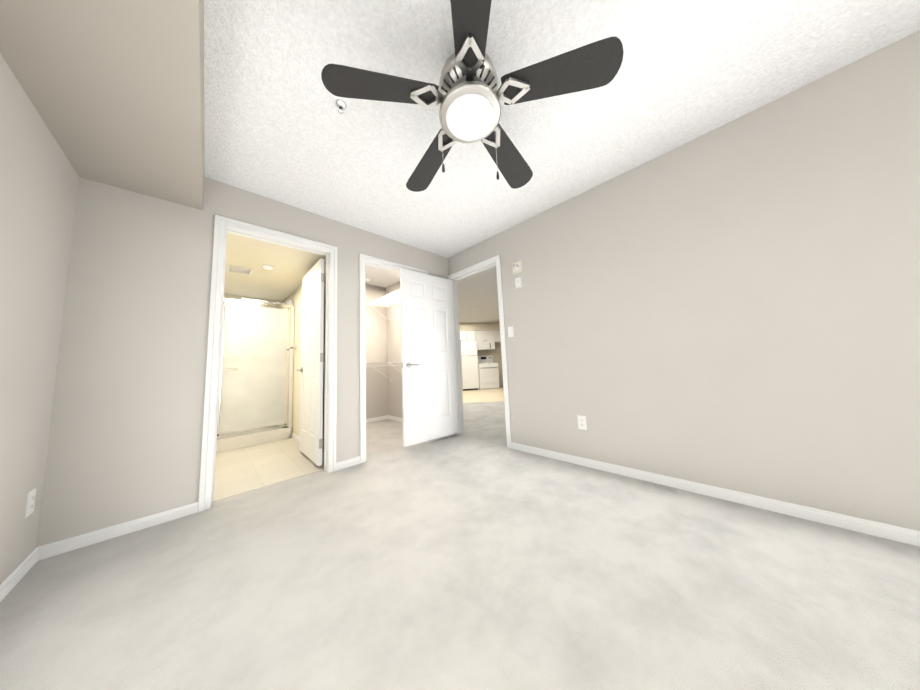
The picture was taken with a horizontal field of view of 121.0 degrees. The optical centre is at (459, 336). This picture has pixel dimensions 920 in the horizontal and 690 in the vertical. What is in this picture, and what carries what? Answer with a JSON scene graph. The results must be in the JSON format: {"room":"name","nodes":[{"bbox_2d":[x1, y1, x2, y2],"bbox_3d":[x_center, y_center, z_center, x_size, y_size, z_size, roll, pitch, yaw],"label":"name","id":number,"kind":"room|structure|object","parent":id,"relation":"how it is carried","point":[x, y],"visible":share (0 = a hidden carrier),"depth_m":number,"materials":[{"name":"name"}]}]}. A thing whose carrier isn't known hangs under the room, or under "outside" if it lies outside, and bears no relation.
{"room":"empty bedroom","nodes":[
{"label":"empty bedroom","id":0,"kind":"room"},
{"bbox_2d":[0,53,78,583],"bbox_3d":[-1.080,-0.226,0.175,0.120,2.440,9.110,3,-8,-44],"label":"wall","id":1,"kind":"structure","parent":0,"point":[39,178],"depth_m":1.21,"materials":[{"name":"beige paint"}]},
{"bbox_2d":[0,545,43,601],"bbox_3d":[-0.062,0.818,-0.840,0.013,0.068,6.230,3,-8,-44],"label":"baseboard","id":2,"kind":"structure","parent":1,"relation":"attached to","point":[37,554],"depth_m":1.24,"materials":[{"name":"white wood"}]},
{"bbox_2d":[25,488,35,517],"bbox_3d":[-2.147,0.829,1.304,0.008,0.116,0.072,3,-8,-44],"label":"electrical outlet","id":3,"kind":"object","parent":1,"relation":"attached to","point":[30,502],"visible":1,"depth_m":1.29,"materials":[{"name":"white plastic"}]},
{"bbox_2d":[36,177,447,546],"bbox_3d":[-1.248,0.033,2.583,3.012,2.440,0.120,3,-8,-44],"label":"wall","id":4,"kind":"structure","parent":0,"point":[125,436],"depth_m":1.70,"materials":[{"name":"beige paint"}]},
{"bbox_2d":[44,502,197,558],"bbox_3d":[-2.001,1.155,1.586,0.575,0.068,0.013,3,-8,-44],"label":"baseboard","id":5,"kind":"structure","parent":4,"relation":"attached to","point":[69,544],"depth_m":1.54,"materials":[{"name":"white wood"}]},
{"bbox_2d":[198,214,337,511],"bbox_3d":[-1.564,0.155,2.255,0.902,2.156,0.152,3,-8,-44],"label":"door frame","id":6,"kind":"structure","parent":4,"relation":"attached to","point":[223,226],"depth_m":2.06,"materials":[{"name":"white wood"}]},
{"bbox_2d":[297,258,324,465],"bbox_3d":[-1.620,0.246,2.833,0.149,2.030,0.769,3,-8,-43],"label":"bathroom door","id":7,"kind":"structure","parent":6,"relation":"attached to","point":[311,395],"depth_m":2.73,"materials":[{"name":"white wood"}]},
{"bbox_2d":[359,253,432,462],"bbox_3d":[-0.752,0.202,3.043,0.907,2.156,0.152,3,-8,-44],"label":"trim","id":8,"kind":"structure","parent":4,"relation":"attached to","point":[374,262],"depth_m":2.73,"materials":[{"name":"white wood"}]},
{"bbox_2d":[433,434,453,440],"bbox_3d":[-0.208,1.258,3.326,0.354,0.068,0.013,3,-8,-44],"label":"baseboard","id":9,"kind":"structure","parent":4,"relation":"attached to","point":[451,434],"depth_m":3.30,"materials":[{"name":"white wood"}]},
{"bbox_2d":[224,294,283,302],"bbox_3d":[-3.617,0.277,3.942,1.526,2.440,0.120,3,-8,-44],"label":"wall","id":10,"kind":"structure","parent":0,"point":[240,297],"depth_m":4.20,"materials":[{"name":"beige paint"}]},
{"bbox_2d":[213,437,323,501],"bbox_3d":[-2.641,1.354,2.873,1.526,0.014,2.532,3,-8,-44],"label":"floor","id":11,"kind":"structure","parent":0,"point":[238,471],"depth_m":2.56,"materials":[{"name":"beige tile"}]},
{"bbox_2d":[216,298,294,452],"bbox_3d":[-3.247,0.427,3.561,1.502,2.024,0.894,3,-8,-44],"label":"shower stall","id":12,"kind":"object","parent":11,"relation":"on","point":[255,386],"visible":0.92,"depth_m":3.64,"materials":[{"name":"plastic"}]},
{"bbox_2d":[224,233,325,300],"bbox_3d":[-2.740,-0.824,3.104,1.526,0.080,2.520,3,-8,-44],"label":"ceiling","id":13,"kind":"structure","parent":0,"point":[281,280],"depth_m":3.05,"materials":[{"name":"beige paint"}]},
{"bbox_2d":[227,265,252,274],"bbox_3d":[-2.603,-0.786,3.079,0.220,0.014,0.220,3,-8,-44],"label":"ceiling vent","id":14,"kind":"object","parent":13,"relation":"in","point":[236,269],"visible":0.96,"depth_m":3.06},
{"bbox_2d":[262,265,273,269],"bbox_3d":[-2.229,-0.801,3.025,0.114,0.026,0.114,3,-8,-44],"label":"recessed light","id":15,"kind":"object","parent":13,"relation":"in","point":[267,267],"visible":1,"depth_m":3.00,"materials":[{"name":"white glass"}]},
{"bbox_2d":[283,262,325,452],"bbox_3d":[-2.103,0.182,3.664,0.250,2.440,2.640,3,-8,-44],"label":"wall","id":16,"kind":"structure","parent":0,"point":[295,296],"depth_m":3.65,"materials":[{"name":"beige paint"}]},
{"bbox_2d":[292,433,323,459],"bbox_3d":[-1.813,1.305,3.109,0.013,0.068,1.640,3,-8,-44],"label":"baseboard","id":17,"kind":"structure","parent":16,"relation":"attached to","point":[295,437],"depth_m":3.44,"materials":[{"name":"white wood"}]},
{"bbox_2d":[365,284,387,418],"bbox_3d":[-1.842,0.254,4.458,1.236,2.440,0.120,3,-8,-44],"label":"wall","id":18,"kind":"structure","parent":0,"point":[376,380],"depth_m":4.70,"materials":[{"name":"beige paint"}]},
{"bbox_2d":[366,415,386,422],"bbox_3d":[-1.747,1.425,4.287,1.170,0.068,0.013,3,-8,-44],"label":"baseboard","id":19,"kind":"structure","parent":18,"relation":"attached to","point":[369,420],"depth_m":4.55,"materials":[{"name":"white wood"}]},
{"bbox_2d":[365,266,399,287],"bbox_3d":[-1.281,-1.101,3.961,1.236,0.100,1.650,3,-8,-44],"label":"ceiling","id":20,"kind":"structure","parent":0,"point":[381,278],"depth_m":4.38,"materials":[{"name":"white paint"}]},
{"bbox_2d":[0,401,919,689],"bbox_3d":[1.331,1.658,7.190,13.496,0.060,16.120,3,-8,-44],"label":"floor carpet","id":21,"kind":"object","parent":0,"point":[478,555],"depth_m":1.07,"materials":[{"name":"grey carpet"}]},
{"bbox_2d":[457,267,499,322],"bbox_3d":[2.388,-0.779,8.582,10.244,0.100,16.120,3,-8,-44],"label":"ceiling","id":22,"kind":"structure","parent":0,"point":[479,291],"depth_m":6.07,"materials":[{"name":"beige paint"}]},
{"bbox_2d":[459,322,499,330],"bbox_3d":[1.963,-0.390,10.207,4.310,0.300,0.380,-1,-6,-15],"label":"soffit","id":23,"kind":"structure","parent":0,"point":[477,326],"depth_m":9.69,"materials":[{"name":"paint"}]},
{"bbox_2d":[462,386,503,402],"bbox_3d":[0.394,1.873,9.129,10.000,0.014,5.850,-3,-6,0],"label":"floor","id":24,"kind":"structure","parent":0,"point":[484,395],"depth_m":7.44,"materials":[{"name":"beige tile"}]},
{"bbox_2d":[460,340,478,390],"bbox_3d":[0.284,1.023,9.422,0.600,1.746,0.665,-1,-6,-15],"label":"fridge","id":25,"kind":"object","parent":24,"relation":"on","point":[469,365],"visible":0.94,"depth_m":9.14,"materials":[{"name":"white metal"}]},
{"bbox_2d":[478,356,499,389],"bbox_3d":[0.971,1.289,9.600,0.750,1.196,0.665,-1,-6,-15],"label":"range","id":26,"kind":"object","parent":24,"relation":"on","point":[488,370],"visible":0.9,"depth_m":9.32,"materials":[{"name":"white metal"}]},
{"bbox_2d":[477,343,502,386],"bbox_3d":[0.840,0.719,10.050,6.600,2.440,0.120,-1,-6,-15],"label":"wall","id":27,"kind":"structure","parent":0,"point":[495,353],"depth_m":10.11,"materials":[{"name":"paint"}]},
{"bbox_2d":[476,338,483,341],"bbox_3d":[0.731,-0.020,9.646,0.429,0.427,0.251,3,-8,-44],"label":"upper cabinet","id":28,"kind":"object","parent":27,"relation":"attached to","point":[478,339],"depth_m":9.63,"materials":[{"name":"white wood"}]},
{"bbox_2d":[477,342,494,349],"bbox_3d":[0.900,0.352,9.814,0.750,0.275,0.435,-1,-6,-15],"label":"microwave","id":29,"kind":"object","parent":28,"relation":"attached to","point":[485,345],"visible":0.79,"depth_m":9.64,"materials":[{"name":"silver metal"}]},
{"bbox_2d":[460,330,500,341],"bbox_3d":[0.810,-0.045,9.876,1.844,0.344,1.256,3,-8,-44],"label":"upper cabinet","id":30,"kind":"object","parent":27,"relation":"attached to","point":[487,336],"depth_m":9.65,"materials":[{"name":"white wood"}]},
{"bbox_2d":[484,338,495,341],"bbox_3d":[1.081,-0.025,9.739,0.383,0.427,0.218,3,-8,-44],"label":"upper cabinet","id":31,"kind":"object","parent":27,"relation":"attached to","point":[485,339],"depth_m":9.73,"materials":[{"name":"white wood"}]},
{"bbox_2d":[204,0,919,257],"bbox_3d":[0.906,-1.561,0.457,3.012,0.100,6.230,3,-8,-44],"label":"ceiling","id":32,"kind":"structure","parent":0,"point":[278,126],"depth_m":1.47,"materials":[{"name":"white paint"}]},
{"bbox_2d":[0,0,204,209],"bbox_3d":[0.027,-1.426,-0.423,0.536,0.273,6.230,3,-8,-44],"label":"soffit","id":33,"kind":"object","parent":32,"relation":"attached to","point":[113,90],"depth_m":1.10,"materials":[{"name":"paint"}]},
{"bbox_2d":[335,99,346,113],"bbox_3d":[-0.682,-1.310,1.490,0.060,0.048,0.060,3,-8,-44],"label":"sprinkler","id":34,"kind":"object","parent":32,"relation":"attached to","point":[341,103],"visible":1,"depth_m":1.48,"materials":[{"name":"silver metal"}]},
{"bbox_2d":[321,0,623,191],"bbox_3d":[0.052,-1.075,1.308,1.233,0.615,1.237,3,-8,-44],"label":"ceiling fan","id":35,"kind":"object","parent":32,"relation":"hanging from","point":[468,95],"visible":1,"depth_m":1.17,"materials":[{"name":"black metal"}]},
{"bbox_2d":[386,30,919,530],"bbox_3d":[1.468,-0.142,2.045,0.120,2.440,8.240,3,-8,-44],"label":"wall","id":36,"kind":"structure","parent":0,"point":[734,305],"depth_m":1.62,"materials":[{"name":"beige paint"}]},
{"bbox_2d":[365,289,399,322],"bbox_3d":[-0.987,-0.497,4.212,0.413,0.337,1.567,3,-8,-44],"label":"wire shelf","id":37,"kind":"object","parent":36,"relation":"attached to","point":[395,293],"visible":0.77,"depth_m":4.41,"materials":[{"name":"white metal"}]},
{"bbox_2d":[367,362,401,380],"bbox_3d":[-0.942,0.556,4.103,0.413,0.337,1.567,3,-8,-44],"label":"wire shelf","id":38,"kind":"object","parent":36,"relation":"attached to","point":[383,364],"visible":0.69,"depth_m":4.22,"materials":[{"name":"white metal"}]},
{"bbox_2d":[387,415,402,422],"bbox_3d":[-0.736,1.365,4.133,0.013,0.068,1.650,3,-8,-44],"label":"baseboard","id":39,"kind":"structure","parent":36,"relation":"attached to","point":[394,418],"depth_m":4.53,"materials":[{"name":"white wood"}]},
{"bbox_2d":[400,268,457,446],"bbox_3d":[-0.368,0.218,3.257,0.801,2.045,0.149,3,-8,-42],"label":"entry door","id":40,"kind":"structure","parent":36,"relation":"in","point":[429,397],"depth_m":3.20,"materials":[{"name":"white wood"}]},
{"bbox_2d":[448,255,511,448],"bbox_3d":[0.236,0.175,3.296,0.152,2.176,0.932,3,-8,-44],"label":"door frame","id":41,"kind":"structure","parent":36,"relation":"attached to","point":[487,264],"depth_m":3.30,"materials":[{"name":"white wood"}]},
{"bbox_2d":[508,326,513,336],"bbox_3d":[0.560,-0.057,2.882,0.010,0.116,0.072,3,-8,-44],"label":"light switch","id":42,"kind":"object","parent":36,"relation":"attached to","point":[510,332],"visible":1,"depth_m":2.88,"materials":[{"name":"white plastic"}]},
{"bbox_2d":[512,261,522,273],"bbox_3d":[0.609,-0.762,2.832,0.068,0.120,0.116,3,-8,-44],"label":"fire alarm","id":43,"kind":"object","parent":36,"relation":"attached to","point":[516,267],"visible":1,"depth_m":2.81,"materials":[{"name":"white plastic"}]},
{"bbox_2d":[515,277,522,288],"bbox_3d":[0.635,-0.590,2.826,0.025,0.116,0.080,3,-8,-44],"label":"thermostat","id":44,"kind":"object","parent":36,"relation":"attached to","point":[518,283],"visible":1,"depth_m":2.81,"materials":[{"name":"white plastic"}]},
{"bbox_2d":[577,415,586,429],"bbox_3d":[1.079,0.757,2.301,0.008,0.116,0.072,3,-8,-44],"label":"electrical outlet","id":45,"kind":"object","parent":36,"relation":"attached to","point":[582,423],"visible":1,"depth_m":2.30,"materials":[{"name":"white plastic"}]},
{"bbox_2d":[511,442,919,546],"bbox_3d":[2.406,0.894,0.921,0.013,0.068,5.314,3,-8,-44],"label":"baseboard","id":46,"kind":"structure","parent":36,"relation":"attached to","point":[852,523],"depth_m":1.56,"materials":[{"name":"white wood"}]}
]}

